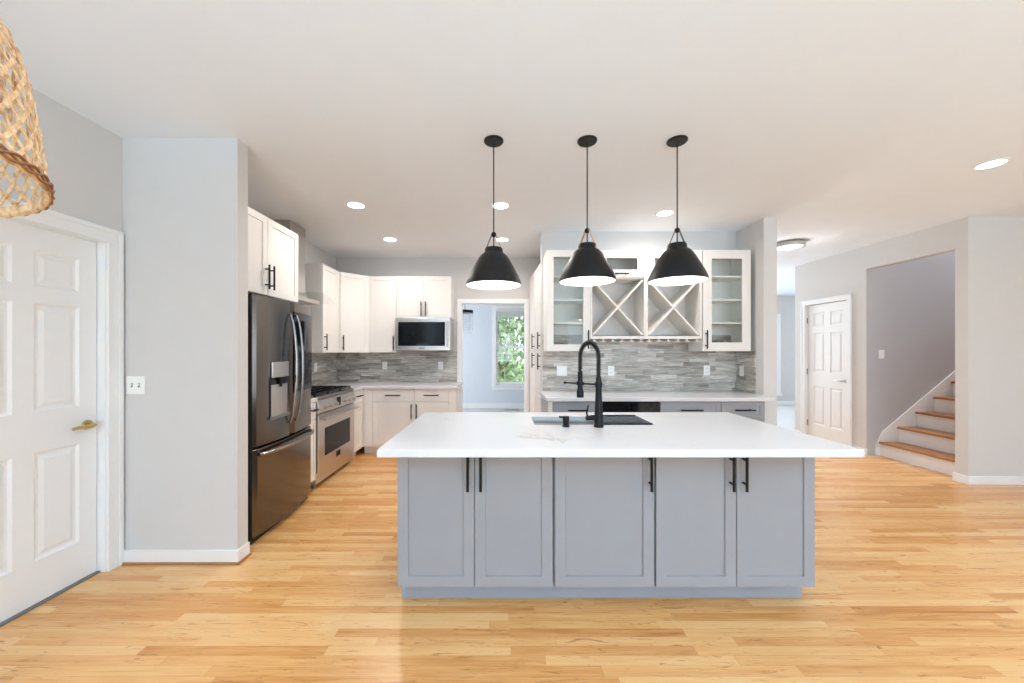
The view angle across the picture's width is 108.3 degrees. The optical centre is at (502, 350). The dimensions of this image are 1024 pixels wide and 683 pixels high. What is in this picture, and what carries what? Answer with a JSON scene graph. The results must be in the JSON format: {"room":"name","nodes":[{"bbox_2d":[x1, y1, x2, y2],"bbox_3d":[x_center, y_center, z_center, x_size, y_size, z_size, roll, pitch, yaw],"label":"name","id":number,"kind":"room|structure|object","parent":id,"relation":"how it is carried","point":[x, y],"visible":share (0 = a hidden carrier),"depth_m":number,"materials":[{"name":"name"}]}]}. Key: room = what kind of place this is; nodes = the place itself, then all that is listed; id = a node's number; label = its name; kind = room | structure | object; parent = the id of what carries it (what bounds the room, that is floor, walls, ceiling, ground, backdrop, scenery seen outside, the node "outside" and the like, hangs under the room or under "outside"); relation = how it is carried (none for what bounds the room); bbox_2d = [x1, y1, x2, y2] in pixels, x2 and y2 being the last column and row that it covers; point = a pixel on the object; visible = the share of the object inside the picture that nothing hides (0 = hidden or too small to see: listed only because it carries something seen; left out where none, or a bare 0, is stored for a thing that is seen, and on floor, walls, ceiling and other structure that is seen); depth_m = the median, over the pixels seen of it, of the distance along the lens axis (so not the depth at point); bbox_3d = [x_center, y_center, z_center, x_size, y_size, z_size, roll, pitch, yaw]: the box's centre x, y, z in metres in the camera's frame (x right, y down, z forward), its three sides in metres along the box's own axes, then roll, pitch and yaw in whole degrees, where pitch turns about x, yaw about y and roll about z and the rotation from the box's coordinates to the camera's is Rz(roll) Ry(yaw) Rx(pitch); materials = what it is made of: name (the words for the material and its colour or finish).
{"room":"kitchen","nodes":[
{"label":"kitchen","id":0,"kind":"room"},
{"bbox_2d":[0,76,335,269],"bbox_3d":[-2.530,0.000,0.955,0.110,2.760,9.310,0,0,0],"label":"wall","id":1,"kind":"structure","parent":0,"point":[83,158],"depth_m":2.16,"materials":[{"name":"paint"}]},
{"bbox_2d":[0,195,123,626],"bbox_3d":[-2.517,0.309,1.948,0.136,2.142,0.889,0,0,0],"label":"door","id":2,"kind":"structure","parent":1,"relation":"in","point":[62,275],"depth_m":2.10,"materials":[{"name":"paint"}]},
{"bbox_2d":[248,207,297,302],"bbox_3d":[-2.187,-0.777,3.058,0.571,0.650,0.915,0,0,0],"label":"upper cabinet","id":3,"kind":"object","parent":1,"relation":"attached to","point":[272,247],"visible":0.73,"depth_m":3.09,"materials":[{"name":"white paint"}]},
{"bbox_2d":[273,220,318,304],"bbox_3d":[-2.225,-0.954,4.060,0.495,0.848,0.700,0,0,0],"label":"range hood","id":4,"kind":"object","parent":1,"relation":"attached to","point":[302,299],"visible":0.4,"depth_m":4.11,"materials":[{"name":"metal"}]},
{"bbox_2d":[304,264,339,352],"bbox_3d":[-2.293,-0.506,4.656,0.359,1.068,0.462,0,0,0],"label":"upper cabinet","id":5,"kind":"object","parent":1,"relation":"attached to","point":[322,282],"visible":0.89,"depth_m":4.46,"materials":[{"name":"white paint"}]},
{"bbox_2d":[312,353,336,385],"bbox_3d":[-2.470,-0.053,4.512,0.010,1.034,1.974,0,0,0],"label":"tiled wall","id":6,"kind":"structure","parent":1,"relation":"attached to","point":[326,373],"depth_m":5.11,"materials":[{"name":"grey tile"}]},
{"bbox_2d":[338,272,368,352],"bbox_3d":[-2.174,-0.506,5.187,0.598,1.068,0.622,0,0,0],"label":"upper cabinet","id":7,"kind":"object","parent":1,"relation":"attached to","point":[354,288],"visible":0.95,"depth_m":5.03,"materials":[{"name":"white paint"}]},
{"bbox_2d":[122,138,247,549],"bbox_3d":[-2.099,0.000,2.453,0.749,2.760,0.098,0,0,0],"label":"wall","id":8,"kind":"structure","parent":0,"point":[185,200],"depth_m":2.40,"materials":[{"name":"paint"}]},
{"bbox_2d":[126,376,144,393],"bbox_3d":[-2.383,0.225,2.396,0.118,0.116,0.016,0,0,0],"label":"light switch","id":9,"kind":"object","parent":8,"relation":"attached to","point":[134,384],"visible":1,"depth_m":2.40,"materials":[{"name":"white plastic"}]},
{"bbox_2d":[124,542,249,561],"bbox_3d":[-2.092,1.334,2.447,0.763,0.084,0.114,0,0,0],"label":"baseboard","id":10,"kind":"structure","parent":8,"relation":"attached to","point":[129,555],"depth_m":2.39,"materials":[{"name":"paint"}]},
{"bbox_2d":[122,553,251,564],"bbox_3d":[-2.077,1.373,2.441,0.756,0.014,0.126,0,0,0],"label":"trim","id":11,"kind":"structure","parent":8,"relation":"attached to","point":[249,554],"depth_m":2.38,"materials":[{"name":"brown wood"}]},
{"bbox_2d":[336,258,540,411],"bbox_3d":[0.117,0.000,5.555,5.184,2.760,0.110,0,0,0],"label":"wall","id":12,"kind":"structure","parent":0,"point":[459,269],"depth_m":5.50,"materials":[{"name":"paint"}]},
{"bbox_2d":[369,276,401,351],"bbox_3d":[-1.686,-0.506,5.313,0.388,1.068,0.369,0,0,0],"label":"upper cabinet","id":13,"kind":"object","parent":12,"relation":"attached to","point":[382,289],"visible":0.94,"depth_m":5.18,"materials":[{"name":"white paint"}]},
{"bbox_2d":[337,351,456,381],"bbox_3d":[-1.575,0.236,5.494,1.779,0.456,0.010,0,0,0],"label":"tiled wall","id":14,"kind":"structure","parent":12,"relation":"attached to","point":[404,366],"depth_m":5.49,"materials":[{"name":"grey tile"}]},
{"bbox_2d":[382,362,386,369],"bbox_3d":[-1.752,0.225,5.485,0.072,0.116,0.008,0,0,0],"label":"wall outlet","id":15,"kind":"object","parent":14,"relation":"attached to","point":[384,364],"visible":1,"depth_m":5.48,"materials":[{"name":"white plastic"}]},
{"bbox_2d":[438,362,442,369],"bbox_3d":[-0.925,0.225,5.485,0.072,0.116,0.008,0,0,0],"label":"wall outlet","id":16,"kind":"object","parent":14,"relation":"attached to","point":[440,364],"visible":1,"depth_m":5.48,"materials":[{"name":"white plastic"}]},
{"bbox_2d":[397,276,453,319],"bbox_3d":[-1.109,-0.748,5.313,0.762,0.585,0.369,0,0,0],"label":"upper cabinet","id":17,"kind":"object","parent":12,"relation":"attached to","point":[417,296],"visible":0.94,"depth_m":5.18,"materials":[{"name":"white paint"}]},
{"bbox_2d":[395,318,453,350],"bbox_3d":[-1.108,-0.224,5.267,0.758,0.452,0.443,0,0,0],"label":"microwave","id":18,"kind":"object","parent":17,"relation":"attached to","point":[411,334],"visible":1,"depth_m":5.08,"materials":[{"name":"metal"}]},
{"bbox_2d":[457,299,528,411],"bbox_3d":[-0.147,0.307,5.546,1.065,2.145,0.128,0,0,0],"label":"door frame","id":19,"kind":"structure","parent":12,"relation":"attached to","point":[460,302],"depth_m":5.48,"materials":[{"name":"paint"}]},
{"bbox_2d":[463,305,523,402],"bbox_3d":[-0.196,0.000,8.860,5.808,2.760,0.120,0,0,0],"label":"wall","id":20,"kind":"structure","parent":0,"point":[478,325],"depth_m":8.80,"materials":[{"name":"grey paint"}]},
{"bbox_2d":[463,403,523,407],"bbox_3d":[-0.146,1.315,8.792,5.707,0.130,0.016,0,0,0],"label":"baseboard","id":21,"kind":"structure","parent":20,"relation":"attached to","point":[465,405],"depth_m":8.78,"materials":[{"name":"paint"}]},
{"bbox_2d":[492,306,523,389],"bbox_3d":[0.280,-0.065,8.818,1.090,2.000,0.135,0,0,0],"label":"window","id":22,"kind":"structure","parent":20,"relation":"in","point":[495,319],"depth_m":8.78,"materials":[{"name":"paint"}]},
{"bbox_2d":[496,308,523,317],"bbox_3d":[0.280,-0.892,8.784,0.870,0.215,0.057,0,0,0],"label":"window blind","id":23,"kind":"object","parent":22,"relation":"attached to","point":[499,315],"visible":0.63,"depth_m":8.77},
{"bbox_2d":[0,0,1023,295],"bbox_3d":[2.950,-1.440,2.900,12.300,0.120,13.200,0,0,0],"label":"ceiling","id":24,"kind":"structure","parent":0,"point":[848,124],"depth_m":2.08,"materials":[{"name":"paint"}]},
{"bbox_2d":[0,17,55,217],"bbox_3d":[-1.237,-0.854,0.702,0.497,1.050,0.492,0,0,-37],"label":"woven pendant","id":25,"kind":"object","parent":24,"relation":"hanging from","point":[20,159],"visible":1,"depth_m":0.85,"materials":[{"name":"wicker"}]},
{"bbox_2d":[346,201,365,208],"bbox_3d":[-1.394,-1.376,3.510,0.184,0.008,0.184,0,0,0],"label":"recessed light","id":26,"kind":"object","parent":24,"relation":"in","point":[352,204],"visible":1,"depth_m":3.51,"materials":[{"name":"paint"}]},
{"bbox_2d":[382,237,397,241],"bbox_3d":[-1.400,-1.376,4.587,0.184,0.008,0.184,0,0,0],"label":"recessed light","id":27,"kind":"object","parent":24,"relation":"in","point":[389,239],"visible":1,"depth_m":4.58,"materials":[{"name":"paint"}]},
{"bbox_2d":[463,310,472,313],"bbox_3d":[-0.740,-0.850,7.200,0.321,1.059,0.321,0,0,0],"label":"dining chandelier","id":28,"kind":"object","parent":24,"relation":"hanging from","point":[464,311],"visible":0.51,"depth_m":7.11,"materials":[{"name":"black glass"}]},
{"bbox_2d":[466,135,521,289],"bbox_3d":[-0.061,-0.902,2.430,0.368,0.953,0.368,0,0,7],"label":"pendant lamp","id":29,"kind":"object","parent":24,"relation":"hanging from","point":[493,270],"visible":1,"depth_m":2.35,"materials":[{"name":"black metal"}]},
{"bbox_2d":[491,202,509,209],"bbox_3d":[-0.024,-1.376,3.520,0.184,0.008,0.184,0,0,0],"label":"recessed light","id":30,"kind":"object","parent":24,"relation":"in","point":[497,205],"visible":0.91,"depth_m":3.51,"materials":[{"name":"paint"}]},
{"bbox_2d":[495,237,509,241],"bbox_3d":[-0.010,-1.376,4.600,0.184,0.008,0.184,0,0,0],"label":"recessed light","id":31,"kind":"object","parent":24,"relation":"in","point":[500,239],"visible":0.97,"depth_m":4.58,"materials":[{"name":"paint"}]},
{"bbox_2d":[559,135,615,286],"bbox_3d":[0.553,-0.915,2.430,0.368,0.927,0.368,0,0,34],"label":"pendant lamp","id":32,"kind":"object","parent":24,"relation":"hanging from","point":[587,266],"visible":1,"depth_m":2.36,"materials":[{"name":"black metal"}]},
{"bbox_2d":[655,210,674,216],"bbox_3d":[1.626,-1.376,3.713,0.184,0.008,0.184,0,0,0],"label":"recessed light","id":33,"kind":"object","parent":24,"relation":"in","point":[663,213],"visible":1,"depth_m":3.71,"materials":[{"name":"paint"}]},
{"bbox_2d":[647,135,708,285],"bbox_3d":[1.144,-0.916,2.430,0.368,0.925,0.368,0,0,3],"label":"pendant lamp","id":34,"kind":"object","parent":24,"relation":"hanging from","point":[678,265],"visible":1,"depth_m":2.37,"materials":[{"name":"black metal"}]},
{"bbox_2d":[777,239,805,250],"bbox_3d":[3.670,-1.345,4.750,0.344,0.069,0.344,0,0,0],"label":"flush light","id":35,"kind":"object","parent":24,"relation":"attached to","point":[787,245],"visible":0.82,"depth_m":4.66,"materials":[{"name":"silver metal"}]},
{"bbox_2d":[971,157,1011,169],"bbox_3d":[3.607,-1.376,2.735,0.184,0.008,0.184,0,0,0],"label":"recessed light","id":36,"kind":"object","parent":24,"relation":"in","point":[993,163],"visible":1,"depth_m":2.72,"materials":[{"name":"paint"}]},
{"bbox_2d":[0,405,1023,682],"bbox_3d":[2.950,1.434,2.900,12.300,0.132,13.200,0,0,0],"label":"floor","id":37,"kind":"structure","parent":0,"point":[919,571],"depth_m":1.92,"materials":[{"name":"brown wood"}]},
{"bbox_2d":[248,293,314,544],"bbox_3d":[-2.050,0.485,3.036,0.765,1.790,0.917,0,0,-3],"label":"refrigerator","id":38,"kind":"object","parent":37,"relation":"on","point":[280,431],"visible":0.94,"depth_m":2.84,"materials":[{"name":"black metal"}]},
{"bbox_2d":[310,402,318,481],"bbox_3d":[-2.138,0.942,3.586,0.669,0.877,0.128,0,0,0],"label":"base cabinet","id":39,"kind":"object","parent":37,"relation":"on","point":[313,405],"visible":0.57,"depth_m":3.62,"materials":[{"name":"white paint"}]},
{"bbox_2d":[311,386,358,488],"bbox_3d":[-2.116,0.905,4.110,0.711,0.950,0.900,0,0,0],"label":"gas range","id":40,"kind":"object","parent":37,"relation":"on","point":[334,419],"visible":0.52,"depth_m":4.01,"materials":[{"name":"metal"}]},
{"bbox_2d":[311,388,352,399],"bbox_3d":[-2.145,0.478,4.110,0.600,0.031,0.894,0,0,0],"label":"cooktop","id":41,"kind":"object","parent":40,"relation":"in","point":[340,392],"depth_m":4.08,"materials":[{"name":"silver metal"}]},
{"bbox_2d":[352,389,363,457],"bbox_3d":[-2.138,0.942,4.715,0.669,0.877,0.300,0,0,0],"label":"base cabinet","id":42,"kind":"object","parent":37,"relation":"on","point":[358,413],"visible":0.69,"depth_m":4.75,"materials":[{"name":"white paint"}]},
{"bbox_2d":[363,389,414,452],"bbox_3d":[-1.520,0.942,5.173,0.690,0.877,0.649,0,0,0],"label":"base cabinet","id":43,"kind":"object","parent":37,"relation":"on","point":[386,412],"visible":0.73,"depth_m":4.90,"materials":[{"name":"white paint"}]},
{"bbox_2d":[317,382,462,390],"bbox_3d":[-1.537,0.483,5.030,1.874,0.037,0.937,0,0,0],"label":"countertop","id":44,"kind":"structure","parent":43,"relation":"on","point":[356,386],"depth_m":4.92,"materials":[{"name":"white stone"}]},
{"bbox_2d":[414,386,460,419],"bbox_3d":[-0.899,0.942,5.173,0.548,0.877,0.649,0,0,0],"label":"base cabinet","id":45,"kind":"object","parent":37,"relation":"on","point":[426,400],"visible":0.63,"depth_m":4.89,"materials":[{"name":"white paint"}]},
{"bbox_2d":[397,457,552,597],"bbox_3d":[-0.147,0.942,2.353,0.838,0.877,0.834,0,0,0],"label":"base cabinet","id":46,"kind":"object","parent":37,"relation":"on","point":[468,527],"visible":0.73,"depth_m":1.99,"materials":[{"name":"grey paint"}]},
{"bbox_2d":[530,263,540,411],"bbox_3d":[0.693,0.160,4.949,0.621,2.440,1.045,0,0,-3],"label":"pantry cabinet","id":47,"kind":"object","parent":37,"relation":"on","point":[535,279],"visible":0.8,"depth_m":4.87,"materials":[{"name":"white paint"}]},
{"bbox_2d":[542,397,594,411],"bbox_3d":[0.715,0.942,3.961,0.530,0.877,0.654,0,0,0],"label":"base cabinet","id":48,"kind":"object","parent":37,"relation":"on","point":[547,406],"visible":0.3,"depth_m":3.68,"materials":[{"name":"grey paint"}]},
{"bbox_2d":[552,457,653,597],"bbox_3d":[0.545,0.942,2.353,0.545,0.877,0.834,0,0,0],"label":"base cabinet","id":49,"kind":"object","parent":37,"relation":"on","point":[603,507],"visible":0.69,"depth_m":1.99,"materials":[{"name":"grey paint"}]},
{"bbox_2d":[602,401,659,411],"bbox_3d":[1.271,0.943,3.953,0.572,0.874,0.669,0,0,0],"label":"beverage cooler","id":50,"kind":"object","parent":37,"relation":"on","point":[608,406],"visible":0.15,"depth_m":3.67,"materials":[{"name":"black glass"}]},
{"bbox_2d":[659,401,720,411],"bbox_3d":[1.863,0.942,3.961,0.603,0.877,0.654,0,0,0],"label":"base cabinet","id":51,"kind":"object","parent":37,"relation":"on","point":[665,406],"visible":0.21,"depth_m":3.68,"materials":[{"name":"grey paint"}]},
{"bbox_2d":[540,391,773,400],"bbox_3d":[1.567,0.483,3.965,2.283,0.037,0.649,0,0,0],"label":"countertop","id":52,"kind":"structure","parent":51,"relation":"on","point":[547,395],"depth_m":3.74,"materials":[{"name":"white stone"}]},
{"bbox_2d":[649,457,814,597],"bbox_3d":[1.243,0.942,2.353,0.852,0.877,0.834,0,0,0],"label":"base cabinet","id":53,"kind":"object","parent":37,"relation":"on","point":[725,527],"visible":0.73,"depth_m":1.99,"materials":[{"name":"grey paint"}]},
{"bbox_2d":[377,412,863,456],"bbox_3d":[0.551,0.483,2.259,2.288,0.037,1.051,0,0,0],"label":"countertop","id":54,"kind":"structure","parent":53,"relation":"on","point":[432,434],"depth_m":2.00,"materials":[{"name":"white stone"}]},
{"bbox_2d":[559,416,569,426],"bbox_3d":[0.373,0.433,2.269,0.074,0.064,0.046,0,0,30],"label":"soap dispenser","id":55,"kind":"object","parent":54,"relation":"on","point":[565,418],"visible":1,"depth_m":2.25,"materials":[{"name":"black metal"}]},
{"bbox_2d":[564,340,603,427],"bbox_3d":[0.489,0.200,2.295,0.263,0.530,0.097,0,0,30],"label":"kitchen faucet","id":56,"kind":"object","parent":54,"relation":"on","point":[597,417],"visible":1,"depth_m":2.25,"materials":[{"name":"black metal"}]},
{"bbox_2d":[534,422,640,424],"bbox_3d":[0.578,0.611,2.467,0.780,0.216,0.314,0,0,0],"label":"sink","id":57,"kind":"object","parent":54,"relation":"in","point":[535,423],"visible":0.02,"depth_m":2.61,"materials":[{"name":"metal"}]},
{"bbox_2d":[603,415,652,424],"bbox_3d":[0.778,0.460,2.467,0.313,0.009,0.310,0,0,0],"label":"drying rack","id":58,"kind":"object","parent":54,"relation":"on","point":[604,423],"visible":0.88,"depth_m":2.40,"materials":[{"name":"grey metal"}]},
{"bbox_2d":[720,401,764,421],"bbox_3d":[2.385,0.942,3.961,0.435,0.877,0.654,0,0,0],"label":"base cabinet","id":59,"kind":"object","parent":37,"relation":"on","point":[755,410],"visible":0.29,"depth_m":3.68,"materials":[{"name":"grey paint"}]},
{"bbox_2d":[875,370,954,474],"bbox_3d":[6.846,0.411,4.398,3.888,1.939,0.952,0,0,0],"label":"staircase","id":60,"kind":"structure","parent":37,"relation":"on","point":[935,410],"depth_m":4.68,"materials":[{"name":"paint"}]},
{"bbox_2d":[541,231,736,411],"bbox_3d":[1.577,0.000,4.345,2.262,2.760,0.110,0,0,0],"label":"wall","id":61,"kind":"structure","parent":0,"point":[550,240],"depth_m":4.29,"materials":[{"name":"paint"}]},
{"bbox_2d":[543,250,589,350],"bbox_3d":[0.701,-0.535,4.103,0.466,1.086,0.369,0,0,0],"label":"upper cabinet","id":62,"kind":"object","parent":61,"relation":"attached to","point":[566,309],"visible":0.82,"depth_m":4.07,"materials":[{"name":"white paint"}]},
{"bbox_2d":[554,276,560,281],"bbox_3d":[0.701,-0.800,4.139,0.428,0.018,0.279,0,0,0],"label":"shelf","id":63,"kind":"object","parent":62,"relation":"attached to","point":[556,278],"depth_m":4.06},
{"bbox_2d":[554,299,582,303],"bbox_3d":[0.701,-0.547,4.139,0.428,0.018,0.279,0,0,0],"label":"shelf","id":64,"kind":"object","parent":62,"relation":"attached to","point":[556,301],"depth_m":4.06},
{"bbox_2d":[554,322,582,325],"bbox_3d":[0.701,-0.297,4.139,0.428,0.018,0.279,0,0,0],"label":"shelf","id":65,"kind":"object","parent":62,"relation":"attached to","point":[555,323],"depth_m":4.05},
{"bbox_2d":[590,250,645,341],"bbox_3d":[1.233,-0.587,4.103,0.594,0.983,0.369,0,0,0],"label":"wine rack cabinet","id":66,"kind":"object","parent":61,"relation":"attached to","point":[618,307],"visible":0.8,"depth_m":4.12,"materials":[{"name":"white paint"}]},
{"bbox_2d":[543,335,735,390],"bbox_3d":[1.579,0.142,4.284,2.238,0.644,0.010,0,0,0],"label":"tiled wall","id":67,"kind":"structure","parent":61,"relation":"attached to","point":[638,366],"depth_m":4.28,"materials":[{"name":"grey tile"}]},
{"bbox_2d":[557,366,566,375],"bbox_3d":[0.680,0.235,4.274,0.118,0.116,0.009,0,0,0],"label":"light switch","id":68,"kind":"object","parent":67,"relation":"attached to","point":[561,370],"visible":1,"depth_m":4.27,"materials":[{"name":"white plastic"}]},
{"bbox_2d":[608,366,613,375],"bbox_3d":[1.250,0.235,4.275,0.072,0.116,0.008,0,0,0],"label":"wall outlet","id":69,"kind":"object","parent":67,"relation":"attached to","point":[610,368],"visible":1,"depth_m":4.27,"materials":[{"name":"white plastic"}]},
{"bbox_2d":[704,365,709,374],"bbox_3d":[2.355,0.230,4.275,0.072,0.116,0.008,0,0,0],"label":"wall outlet","id":70,"kind":"object","parent":67,"relation":"attached to","point":[706,367],"visible":1,"depth_m":4.27,"materials":[{"name":"white plastic"}]},
{"bbox_2d":[642,250,701,341],"bbox_3d":[1.831,-0.587,4.103,0.598,0.983,0.369,0,0,0],"label":"wine rack cabinet","id":71,"kind":"object","parent":61,"relation":"attached to","point":[670,310],"visible":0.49,"depth_m":4.08,"materials":[{"name":"white paint"}]},
{"bbox_2d":[688,250,750,350],"bbox_3d":[2.397,-0.535,4.103,0.515,1.086,0.369,0,0,0],"label":"upper cabinet","id":72,"kind":"object","parent":61,"relation":"attached to","point":[726,296],"visible":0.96,"depth_m":3.97,"materials":[{"name":"white paint"}]},
{"bbox_2d":[712,276,740,281],"bbox_3d":[2.397,-0.800,4.139,0.477,0.018,0.279,0,0,0],"label":"shelf","id":73,"kind":"object","parent":72,"relation":"attached to","point":[714,278],"depth_m":4.09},
{"bbox_2d":[712,299,740,303],"bbox_3d":[2.397,-0.547,4.139,0.477,0.018,0.279,0,0,0],"label":"shelf","id":74,"kind":"object","parent":72,"relation":"attached to","point":[714,301],"depth_m":4.06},
{"bbox_2d":[712,322,740,325],"bbox_3d":[2.397,-0.297,4.139,0.477,0.018,0.279,0,0,0],"label":"shelf","id":75,"kind":"object","parent":72,"relation":"attached to","point":[713,323],"depth_m":4.05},
{"bbox_2d":[737,218,776,425],"bbox_3d":[2.778,0.000,6.572,0.138,2.760,5.455,0,0,0],"label":"wall column","id":76,"kind":"structure","parent":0,"point":[760,237],"depth_m":3.85,"materials":[{"name":"paint"}]},
{"bbox_2d":[736,351,755,393],"bbox_3d":[2.704,0.236,4.125,0.010,0.456,0.330,0,0,0],"label":"tiled wall","id":77,"kind":"structure","parent":76,"relation":"attached to","point":[746,383],"depth_m":4.10,"materials":[{"name":"grey tile"}]},
{"bbox_2d":[739,366,743,375],"bbox_3d":[2.694,0.230,4.180,0.009,0.116,0.072,0,0,0],"label":"light switch","id":78,"kind":"object","parent":77,"relation":"attached to","point":[741,368],"visible":1,"depth_m":4.17,"materials":[{"name":"white plastic"}]},
{"bbox_2d":[777,296,794,400],"bbox_3d":[5.950,0.000,7.700,6.300,2.760,3.400,0,0,0],"label":"wall","id":79,"kind":"structure","parent":0,"point":[785,304],"depth_m":9.30,"materials":[{"name":"paint"}]},
{"bbox_2d":[777,314,781,395],"bbox_3d":[6.350,0.110,9.280,1.280,2.060,0.040,0,0,0],"label":"window","id":80,"kind":"structure","parent":79,"relation":"in","point":[778,315],"depth_m":9.28,"materials":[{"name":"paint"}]},
{"bbox_2d":[777,401,794,404],"bbox_3d":[5.924,1.319,9.292,6.152,0.098,0.016,0,0,0],"label":"baseboard","id":81,"kind":"structure","parent":79,"relation":"attached to","point":[778,402],"depth_m":9.28,"materials":[{"name":"paint"}]},
{"bbox_2d":[795,220,954,448],"bbox_3d":[4.845,0.000,4.995,0.110,2.760,2.149,0,0,0],"label":"wall","id":82,"kind":"structure","parent":0,"point":[843,273],"depth_m":5.00,"materials":[{"name":"paint"}]},
{"bbox_2d":[801,294,851,445],"bbox_3d":[4.825,0.300,5.499,0.140,2.160,0.850,0,0,0],"label":"door","id":83,"kind":"structure","parent":82,"relation":"in","point":[826,323],"depth_m":5.50,"materials":[{"name":"paint"}]},
{"bbox_2d":[867,216,1023,475],"bbox_3d":[6.895,-1.270,4.390,4.210,5.300,1.160,0,0,0],"label":"wall","id":84,"kind":"structure","parent":0,"point":[989,250],"depth_m":3.84,"materials":[{"name":"paint"}]},
{"bbox_2d":[879,350,883,358],"bbox_3d":[4.985,0.050,4.870,0.072,0.116,0.009,0,0,0],"label":"light switch","id":85,"kind":"object","parent":84,"relation":"attached to","point":[881,352],"visible":1,"depth_m":4.87,"materials":[{"name":"white plastic"}]},
{"bbox_2d":[794,429,1023,484],"bbox_3d":[6.888,1.337,4.933,4.224,0.086,2.274,0,0,0],"label":"baseboard","id":86,"kind":"structure","parent":84,"relation":"attached to","point":[969,480],"depth_m":3.80,"materials":[{"name":"paint"}]},
{"label":"outside","id":87,"kind":"structure","parent":0,"visible":0},
{"bbox_2d":[504,361,523,381],"bbox_3d":[0.000,1.880,34.800,60.000,0.200,50.400,0,0,0],"label":"ground","id":88,"kind":"structure","parent":87,"point":[522,362],"depth_m":42.54,"materials":[{"name":"green plant"}]},
{"bbox_2d":[498,312,518,381],"bbox_3d":[-0.139,-0.587,13.504,1.606,4.748,1.604,0,0,0],"label":"tree","id":89,"kind":"object","parent":88,"relation":"on","point":[504,329],"visible":0.28,"depth_m":13.27,"materials":[{"name":"green plant"}]},
{"bbox_2d":[502,312,523,376],"bbox_3d":[0.481,-1.862,20.552,2.540,7.293,2.620,0,0,23],"label":"tree","id":90,"kind":"object","parent":88,"relation":"on","point":[509,321],"visible":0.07,"depth_m":20.38,"materials":[{"name":"green plant"}]},
{"bbox_2d":[504,312,523,381],"bbox_3d":[1.013,-1.275,16.507,2.045,6.121,2.178,0,0,0],"label":"tree","id":91,"kind":"object","parent":88,"relation":"on","point":[518,331],"visible":0.1,"depth_m":16.28,"materials":[{"name":"green plant"}]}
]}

